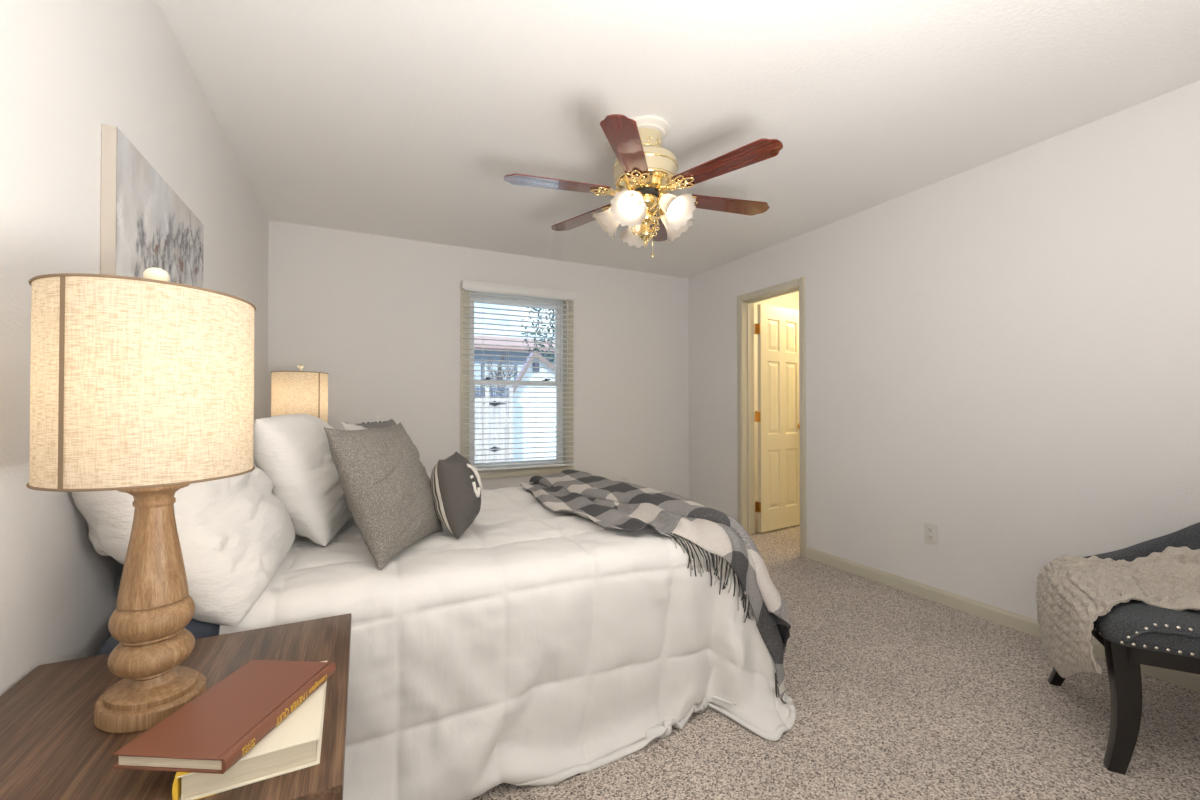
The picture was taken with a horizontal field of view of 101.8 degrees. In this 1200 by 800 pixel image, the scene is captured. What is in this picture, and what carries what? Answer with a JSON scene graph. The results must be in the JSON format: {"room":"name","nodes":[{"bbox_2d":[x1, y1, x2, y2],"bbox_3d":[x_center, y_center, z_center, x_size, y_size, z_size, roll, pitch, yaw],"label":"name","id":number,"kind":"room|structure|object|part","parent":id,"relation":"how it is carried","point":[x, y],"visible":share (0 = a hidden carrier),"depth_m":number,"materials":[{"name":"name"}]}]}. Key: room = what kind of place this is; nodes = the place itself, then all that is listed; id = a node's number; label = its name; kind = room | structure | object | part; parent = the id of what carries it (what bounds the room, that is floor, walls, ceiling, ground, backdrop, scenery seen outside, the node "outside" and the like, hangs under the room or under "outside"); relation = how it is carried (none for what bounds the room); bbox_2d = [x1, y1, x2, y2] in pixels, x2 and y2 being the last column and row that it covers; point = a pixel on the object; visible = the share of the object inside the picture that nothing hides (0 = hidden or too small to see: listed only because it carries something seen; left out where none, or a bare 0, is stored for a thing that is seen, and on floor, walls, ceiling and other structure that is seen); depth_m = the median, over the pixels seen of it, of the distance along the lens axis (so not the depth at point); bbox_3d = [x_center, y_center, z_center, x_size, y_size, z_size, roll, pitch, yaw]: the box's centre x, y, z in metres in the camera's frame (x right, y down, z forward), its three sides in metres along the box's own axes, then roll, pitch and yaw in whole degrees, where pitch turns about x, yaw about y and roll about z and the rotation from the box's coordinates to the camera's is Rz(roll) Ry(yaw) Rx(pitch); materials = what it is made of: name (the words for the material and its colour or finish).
{"room":"bedroom","nodes":[
{"label":"bedroom","id":0,"kind":"room"},
{"bbox_2d":[0,0,268,695],"bbox_3d":[-1.416,-0.013,1.428,0.100,2.540,4.608,0,-1,-26],"label":"wall","id":1,"kind":"structure","parent":0,"point":[69,69],"depth_m":1.11,"materials":[{"name":"white paint"}]},
{"bbox_2d":[100,124,203,287],"bbox_3d":[-1.412,-0.398,1.577,0.031,0.593,0.755,0,-1,-26],"label":"wall art","id":2,"kind":"object","parent":1,"relation":"attached to","point":[145,224],"visible":0.47,"depth_m":1.38,"materials":[{"name":"beige fabric"}]},
{"bbox_2d":[267,220,688,498],"bbox_3d":[-0.683,0.016,4.281,3.716,2.540,0.120,0,-1,-26],"label":"wall","id":3,"kind":"structure","parent":0,"point":[378,315],"depth_m":3.94,"materials":[{"name":"white paint"}]},
{"bbox_2d":[460,282,573,478],"bbox_3d":[-0.715,-0.154,4.250,1.000,1.620,0.150,0,-1,-26],"label":"window","id":4,"kind":"structure","parent":3,"relation":"in","point":[487,474],"depth_m":4.24,"materials":[{"name":"beige"}]},
{"bbox_3d":[-0.740,-0.506,4.306,0.820,0.759,0.030,0,-1,-26],"label":"sash","id":5,"kind":"part","parent":4,"relation":"part of","materials":[{"name":"white plastic"}]},
{"bbox_3d":[-0.727,0.203,4.271,0.820,0.748,0.030,0,-1,-26],"label":"sash","id":6,"kind":"part","parent":4,"relation":"part of","materials":[{"name":"white plastic"}]},
{"bbox_2d":[461,280,575,470],"bbox_3d":[-0.670,-0.194,4.165,0.995,1.552,0.075,0,-1,-26],"label":"window blind","id":7,"kind":"object","parent":4,"relation":"attached to","point":[466,285],"visible":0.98,"depth_m":4.16,"materials":[{"name":"white plastic"}]},
{"bbox_3d":[-0.969,-0.160,4.030,0.020,1.474,0.056,0,-1,-26],"label":"ladder cord","id":8,"kind":"part","parent":7,"relation":"part of","materials":[{"name":"white fabric"}]},
{"bbox_3d":[-0.780,-0.159,4.122,0.020,1.474,0.056,0,-1,-26],"label":"ladder cord","id":9,"kind":"part","parent":7,"relation":"part of","materials":[{"name":"white fabric"}]},
{"bbox_3d":[-0.672,0.572,4.167,0.970,0.019,0.050,0,-1,-26],"label":"rail","id":10,"kind":"part","parent":7,"relation":"part of","materials":[{"name":"white"}]},
{"bbox_3d":[-0.367,-0.157,4.323,0.020,1.474,0.056,0,-1,-26],"label":"ladder cord","id":11,"kind":"part","parent":7,"relation":"part of","materials":[{"name":"white fabric"}]},
{"bbox_2d":[621,477,627,481],"bbox_3d":[0.235,0.792,4.649,0.072,0.116,0.009,0,-1,-26],"label":"wall outlet","id":12,"kind":"object","parent":3,"relation":"attached to","point":[624,479],"visible":0.47,"depth_m":4.65,"materials":[{"name":"white plastic"}]},
{"bbox_2d":[157,0,1199,277],"bbox_3d":[0.257,-1.325,2.256,3.821,0.100,4.608,0,-1,-26],"label":"ceiling","id":13,"kind":"structure","parent":0,"point":[403,119],"depth_m":2.02,"materials":[{"name":"white paint"}]},
{"bbox_2d":[504,114,782,257],"bbox_3d":[0.214,-0.967,2.294,1.294,0.614,1.245,0,-1,-26],"label":"ceiling fan","id":14,"kind":"object","parent":13,"relation":"hanging from","point":[644,172],"visible":1,"depth_m":2.18,"materials":[{"name":"brown wood"}]},
{"bbox_3d":[-0.192,-0.965,2.182,0.472,0.019,0.131,0,-1,-16],"label":"fan blade","id":15,"kind":"part","parent":14,"relation":"part of","materials":[{"name":"brown wood"}]},
{"bbox_3d":[-0.086,-0.960,2.589,0.472,0.019,0.131,-1,-1,44],"label":"fan blade","id":16,"kind":"part","parent":14,"relation":"part of","materials":[{"name":"brown wood"}]},
{"bbox_3d":[0.029,-0.845,2.330,0.166,0.165,0.156,0,-1,-26],"label":"lamp shade","id":17,"kind":"part","parent":14,"relation":"part of","materials":[{"name":"white glass"}]},
{"bbox_3d":[0.109,-0.968,1.887,0.131,0.019,0.472,0,-1,14],"label":"fan blade","id":18,"kind":"part","parent":14,"relation":"part of","materials":[{"name":"brown wood"}]},
{"bbox_3d":[0.134,-0.847,2.122,0.165,0.167,0.158,0,-1,-26],"label":"lamp shade","id":19,"kind":"part","parent":14,"relation":"part of","materials":[{"name":"white glass"}]},
{"bbox_3d":[0.146,-0.879,2.167,0.051,0.067,0.068,0,-1,6],"label":"bulb","id":20,"kind":"part","parent":14,"relation":"part of","materials":[{"name":"white glass"}]},
{"bbox_3d":[0.193,-0.843,2.471,0.162,0.167,0.167,0,-1,-26],"label":"lamp shade","id":21,"kind":"part","parent":14,"relation":"part of","materials":[{"name":"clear glass"}]},
{"bbox_3d":[0.214,-0.997,2.295,0.288,0.055,0.288,0,-1,-26],"label":"filigree plate","id":22,"kind":"part","parent":14,"relation":"part of","materials":[{"name":"gold metal"}]},
{"bbox_3d":[0.220,-0.781,2.253,0.013,0.108,0.013,0,-1,-26],"label":"pull chain","id":23,"kind":"part","parent":14,"relation":"part of","materials":[{"name":"gold metal"}]},
{"bbox_3d":[0.245,-0.748,2.274,0.013,0.174,0.013,0,-1,-26],"label":"pull chain","id":24,"kind":"part","parent":14,"relation":"part of","materials":[{"name":"gold metal"}]},
{"bbox_3d":[0.263,-0.847,2.244,0.012,0.140,0.069,1,-1,-45],"label":"light arm","id":25,"kind":"part","parent":14,"relation":"part of","materials":[{"name":"gold metal"}]},
{"bbox_3d":[0.276,-0.846,2.325,0.069,0.139,0.013,0,-1,-26],"label":"light arm","id":26,"kind":"part","parent":14,"relation":"part of","materials":[{"name":"gold metal"}]},
{"bbox_3d":[0.319,-0.959,2.702,0.131,0.019,0.472,0,-1,14],"label":"fan blade","id":27,"kind":"part","parent":14,"relation":"part of","materials":[{"name":"brown wood"}]},
{"bbox_3d":[0.317,-0.879,2.195,0.051,0.067,0.069,0,-1,-26],"label":"bulb","id":28,"kind":"part","parent":14,"relation":"part of","materials":[{"name":"white glass"}]},
{"bbox_3d":[0.347,-0.846,2.171,0.161,0.167,0.168,0,-1,-26],"label":"lamp shade","id":29,"kind":"part","parent":14,"relation":"part of","materials":[{"name":"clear glass"}]},
{"bbox_3d":[0.385,-0.844,2.370,0.152,0.167,0.166,0,-1,32],"label":"lamp shade","id":30,"kind":"part","parent":14,"relation":"part of","materials":[{"name":"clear glass"}]},
{"bbox_3d":[0.514,-0.967,1.999,0.472,0.019,0.131,-1,-1,44],"label":"fan blade","id":31,"kind":"part","parent":14,"relation":"part of","materials":[{"name":"brown wood"}]},
{"bbox_3d":[0.620,-0.962,2.407,0.472,0.019,0.131,0,-1,-16],"label":"fan blade","id":32,"kind":"part","parent":14,"relation":"part of","materials":[{"name":"brown wood"}]},
{"bbox_2d":[754,291,798,501],"bbox_3d":[1.742,0.027,5.354,1.584,2.540,0.100,0,-1,-26],"label":"wall","id":33,"kind":"structure","parent":0,"point":[790,301],"depth_m":5.28,"materials":[{"name":"beige paint"}]},
{"bbox_2d":[470,512,1199,799],"bbox_3d":[0.971,1.221,2.796,5.400,0.100,4.800,0,-1,-26],"label":"floor","id":34,"kind":"structure","parent":0,"point":[896,694],"depth_m":1.73,"materials":[{"name":"beige carpet"}]},
{"bbox_2d":[96,618,219,655],"bbox_3d":[-0.617,0.857,2.177,1.940,0.615,1.500,0,-1,-26],"label":"bed","id":35,"kind":"object","parent":34,"relation":"on","point":[199,629],"visible":0.03,"depth_m":1.20,"materials":[{"name":"grey fabric"}]},
{"bbox_2d":[71,465,294,626],"bbox_3d":[-1.158,0.342,1.435,0.440,0.476,0.731,0,-1,-26],"label":"bed pillow","id":36,"kind":"object","parent":35,"relation":"on","point":[234,533],"visible":0.58,"depth_m":1.19,"materials":[{"name":"white fabric"}]},
{"bbox_2d":[219,486,795,799],"bbox_3d":[-0.488,0.824,2.382,1.914,0.717,2.130,0,-1,-21],"label":"comforter","id":37,"kind":"object","parent":35,"relation":"on","point":[537,645],"visible":0.66,"depth_m":1.53,"materials":[{"name":"white fabric"}]},
{"bbox_2d":[253,414,351,545],"bbox_3d":[-1.162,0.287,1.968,0.345,0.461,0.665,0,-1,-19],"label":"bed pillow","id":38,"kind":"object","parent":37,"relation":"on","point":[293,450],"visible":0.67,"depth_m":1.69,"materials":[{"name":"white fabric"}]},
{"bbox_2d":[340,417,396,429],"bbox_3d":[-0.900,0.287,2.084,0.225,0.430,0.484,0,-1,-1],"label":"throw cushion","id":39,"kind":"object","parent":37,"relation":"on","point":[378,424],"visible":0.15,"depth_m":1.99,"materials":[{"name":"beige fabric"}]},
{"bbox_2d":[324,422,442,569],"bbox_3d":[-0.730,0.301,1.705,0.238,0.437,0.475,0,-1,4],"label":"throw cushion","id":40,"kind":"object","parent":37,"relation":"on","point":[386,486],"visible":0.95,"depth_m":1.56,"materials":[{"name":"grey fabric"}]},
{"bbox_2d":[430,451,482,538],"bbox_3d":[-0.563,0.361,1.928,0.185,0.292,0.335,0,-1,-7],"label":"cushion","id":41,"kind":"object","parent":37,"relation":"on","point":[456,485],"visible":0.99,"depth_m":1.79,"materials":[{"name":"grey fabric"}]},
{"bbox_2d":[520,469,790,703],"bbox_3d":[0.075,0.787,2.412,0.743,0.697,1.651,0,-1,-26],"label":"throw blanket","id":42,"kind":"object","parent":37,"relation":"on","point":[621,505],"visible":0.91,"depth_m":1.93,"materials":[{"name":"grey fabric"}]},
{"bbox_2d":[0,613,351,799],"bbox_3d":[-0.750,0.844,0.833,0.567,0.614,0.622,0,-1,-26],"label":"nightstand","id":43,"kind":"object","parent":34,"relation":"on","point":[52,747],"visible":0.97,"depth_m":0.79,"materials":[{"name":"brown wood"}]},
{"bbox_2d":[26,267,255,733],"bbox_3d":[-0.782,0.152,0.857,0.289,0.770,0.349,0,-1,-26],"label":"table lamp","id":44,"kind":"object","parent":43,"relation":"on","point":[141,388],"visible":1,"depth_m":0.75,"materials":[{"name":"beige fabric"}]},
{"bbox_3d":[-0.782,-0.024,0.859,0.283,0.307,0.343,0,-1,-26],"label":"lamp shade","id":45,"kind":"part","parent":44,"relation":"part of","materials":[{"name":"fabric"}]},
{"bbox_2d":[172,660,326,799],"bbox_3d":[-0.543,0.517,0.789,0.169,0.039,0.246,0,-1,-27],"label":"book","id":46,"kind":"object","parent":43,"relation":"on","point":[294,744],"visible":0.35,"depth_m":0.70,"materials":[{"name":"beige paper"}]},
{"bbox_2d":[112,660,335,773],"bbox_3d":[-0.569,0.487,0.773,0.161,0.020,0.244,0,-1,4],"label":"book","id":47,"kind":"object","parent":46,"relation":"on","point":[210,733],"visible":1,"depth_m":0.73,"materials":[{"name":"brown paper"}]},
{"bbox_2d":[1047,522,1199,774],"bbox_3d":[2.045,0.775,1.585,0.780,0.768,0.603,0,-1,28],"label":"bench","id":48,"kind":"object","parent":34,"relation":"on","point":[1134,633],"visible":0.56,"depth_m":1.50,"materials":[{"name":"black paint"}]},
{"bbox_3d":[1.863,0.960,1.953,0.084,0.405,0.116,0,-1,28],"label":"leg","id":49,"kind":"part","parent":48,"relation":"part of","materials":[{"name":"black paint"}]},
{"bbox_2d":[1036,546,1199,678],"bbox_3d":[1.904,0.783,1.647,0.574,0.504,0.520,0,-1,28],"label":"knit blanket","id":50,"kind":"object","parent":48,"relation":"on","point":[1072,592],"visible":1,"depth_m":1.69,"materials":[{"name":"beige fabric"}]},
{"bbox_3d":[1.633,0.955,1.530,0.080,0.405,0.058,0,-1,28],"label":"leg","id":51,"kind":"part","parent":48,"relation":"part of","materials":[{"name":"black paint"}]},
{"bbox_3d":[2.168,0.575,1.819,0.780,0.363,0.078,0,-1,28],"label":"backrest","id":52,"kind":"part","parent":48,"relation":"part of","materials":[{"name":"fabric"}]},
{"bbox_3d":[2.033,0.778,1.562,0.712,0.056,0.496,0,-1,28],"label":"seat rail","id":53,"kind":"part","parent":48,"relation":"part of","materials":[{"name":"black paint"}]},
{"bbox_3d":[2.032,0.698,1.562,0.774,0.112,0.536,0,-1,28],"label":"seat","id":54,"kind":"part","parent":48,"relation":"part of","materials":[{"name":"fabric"}]},
{"bbox_3d":[-1.735,0.864,2.856,0.567,0.614,0.622,0,-1,-26],"label":"nightstand","id":55,"kind":"object","parent":34,"relation":"on","visible":0},
{"bbox_2d":[271,364,327,422],"bbox_3d":[-1.757,0.172,2.858,0.288,0.770,0.350,0,-1,-26],"label":"table lamp","id":56,"kind":"object","parent":55,"relation":"on","point":[292,392],"visible":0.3,"depth_m":2.72,"materials":[{"name":"beige fabric"}]},
{"bbox_2d":[689,80,1199,637],"bbox_3d":[1.945,0.003,2.998,0.115,2.540,4.488,0,-1,-26],"label":"wall","id":57,"kind":"structure","parent":0,"point":[1003,353],"depth_m":2.57,"materials":[{"name":"white paint"}]},
{"bbox_2d":[737,277,806,556],"bbox_3d":[1.442,0.128,4.029,0.151,2.110,0.738,0,-1,-26],"label":"trim","id":58,"kind":"structure","parent":57,"relation":"attached to","point":[800,282],"depth_m":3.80,"materials":[{"name":"beige wood"}]},
{"bbox_2d":[754,304,799,531],"bbox_3d":[1.651,0.160,4.479,0.645,2.020,0.169,0,-1,-32],"label":"door","id":59,"kind":"structure","parent":57,"relation":"in","point":[776,329],"depth_m":4.44,"materials":[{"name":"beige paint"}]},
{"bbox_2d":[924,522,936,544],"bbox_3d":[1.939,0.783,2.861,0.009,0.116,0.072,0,-1,-26],"label":"wall outlet","id":60,"kind":"object","parent":57,"relation":"attached to","point":[930,530],"visible":1,"depth_m":2.86,"materials":[{"name":"white plastic"}]},
{"bbox_2d":[806,547,1199,692],"bbox_3d":[2.186,1.126,2.345,0.013,0.080,2.921,0,-1,-26],"label":"baseboard","id":61,"kind":"structure","parent":57,"relation":"attached to","point":[1025,624],"depth_m":2.68,"materials":[{"name":"beige wood"}]},
{"label":"outside","id":62,"kind":"structure","parent":0,"visible":0},
{"bbox_3d":[-3.924,1.573,22.661,30.000,0.300,35.793,0,-1,-26],"label":"ground","id":63,"kind":"structure","parent":62,"visible":0},
{"bbox_2d":[475,388,512,462],"bbox_3d":[-2.239,0.525,9.599,1.060,1.530,0.090,0,-1,-26],"label":"gate","id":64,"kind":"object","parent":63,"relation":"on","point":[485,399],"visible":0.56,"depth_m":9.65,"materials":[{"name":"white wood"}]},
{"bbox_2d":[481,351,516,395],"bbox_3d":[-3.220,-0.136,15.659,1.256,2.979,0.943,0,-1,-7],"label":"bare tree","id":65,"kind":"object","parent":63,"relation":"on","point":[488,362],"visible":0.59,"depth_m":15.57,"materials":[{"name":"grey plant"}]},
{"bbox_2d":[474,335,554,397],"bbox_3d":[-4.789,-0.678,21.034,8.800,4.170,7.000,0,-1,-26],"label":"house","id":66,"kind":"structure","parent":63,"relation":"on","point":[475,336],"depth_m":18.25,"materials":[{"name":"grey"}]},
{"bbox_3d":[-4.567,-0.717,17.725,0.400,1.100,0.015,0,-1,-26],"label":"pane","id":67,"kind":"part","parent":66,"relation":"part of","materials":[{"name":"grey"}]},
{"bbox_3d":[-4.010,-0.714,17.996,0.400,1.100,0.015,0,-1,-26],"label":"pane","id":68,"kind":"part","parent":66,"relation":"part of","materials":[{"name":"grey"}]},
{"bbox_3d":[-3.452,-0.712,18.268,0.400,1.100,0.015,0,-1,-26],"label":"pane","id":69,"kind":"part","parent":66,"relation":"part of","materials":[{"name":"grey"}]},
{"bbox_2d":[511,351,555,460],"bbox_3d":[-0.841,0.149,12.482,2.402,2.340,4.940,0,-1,-1],"label":"house","id":70,"kind":"structure","parent":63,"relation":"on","point":[515,430],"depth_m":10.43,"materials":[{"name":"white"}]},
{"bbox_2d":[533,363,538,371],"bbox_3d":[-1.367,-0.701,10.435,0.130,0.200,0.055,0,-1,-26],"label":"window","id":71,"kind":"structure","parent":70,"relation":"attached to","point":[534,364],"depth_m":10.41,"materials":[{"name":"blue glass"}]},
{"bbox_2d":[521,307,554,364],"bbox_3d":[-1.322,-1.571,15.500,2.406,5.850,2.372,0,-1,-26],"label":"leafy tree","id":72,"kind":"object","parent":63,"relation":"on","point":[552,326],"visible":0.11,"depth_m":15.32,"materials":[{"name":"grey plant"}]}
]}

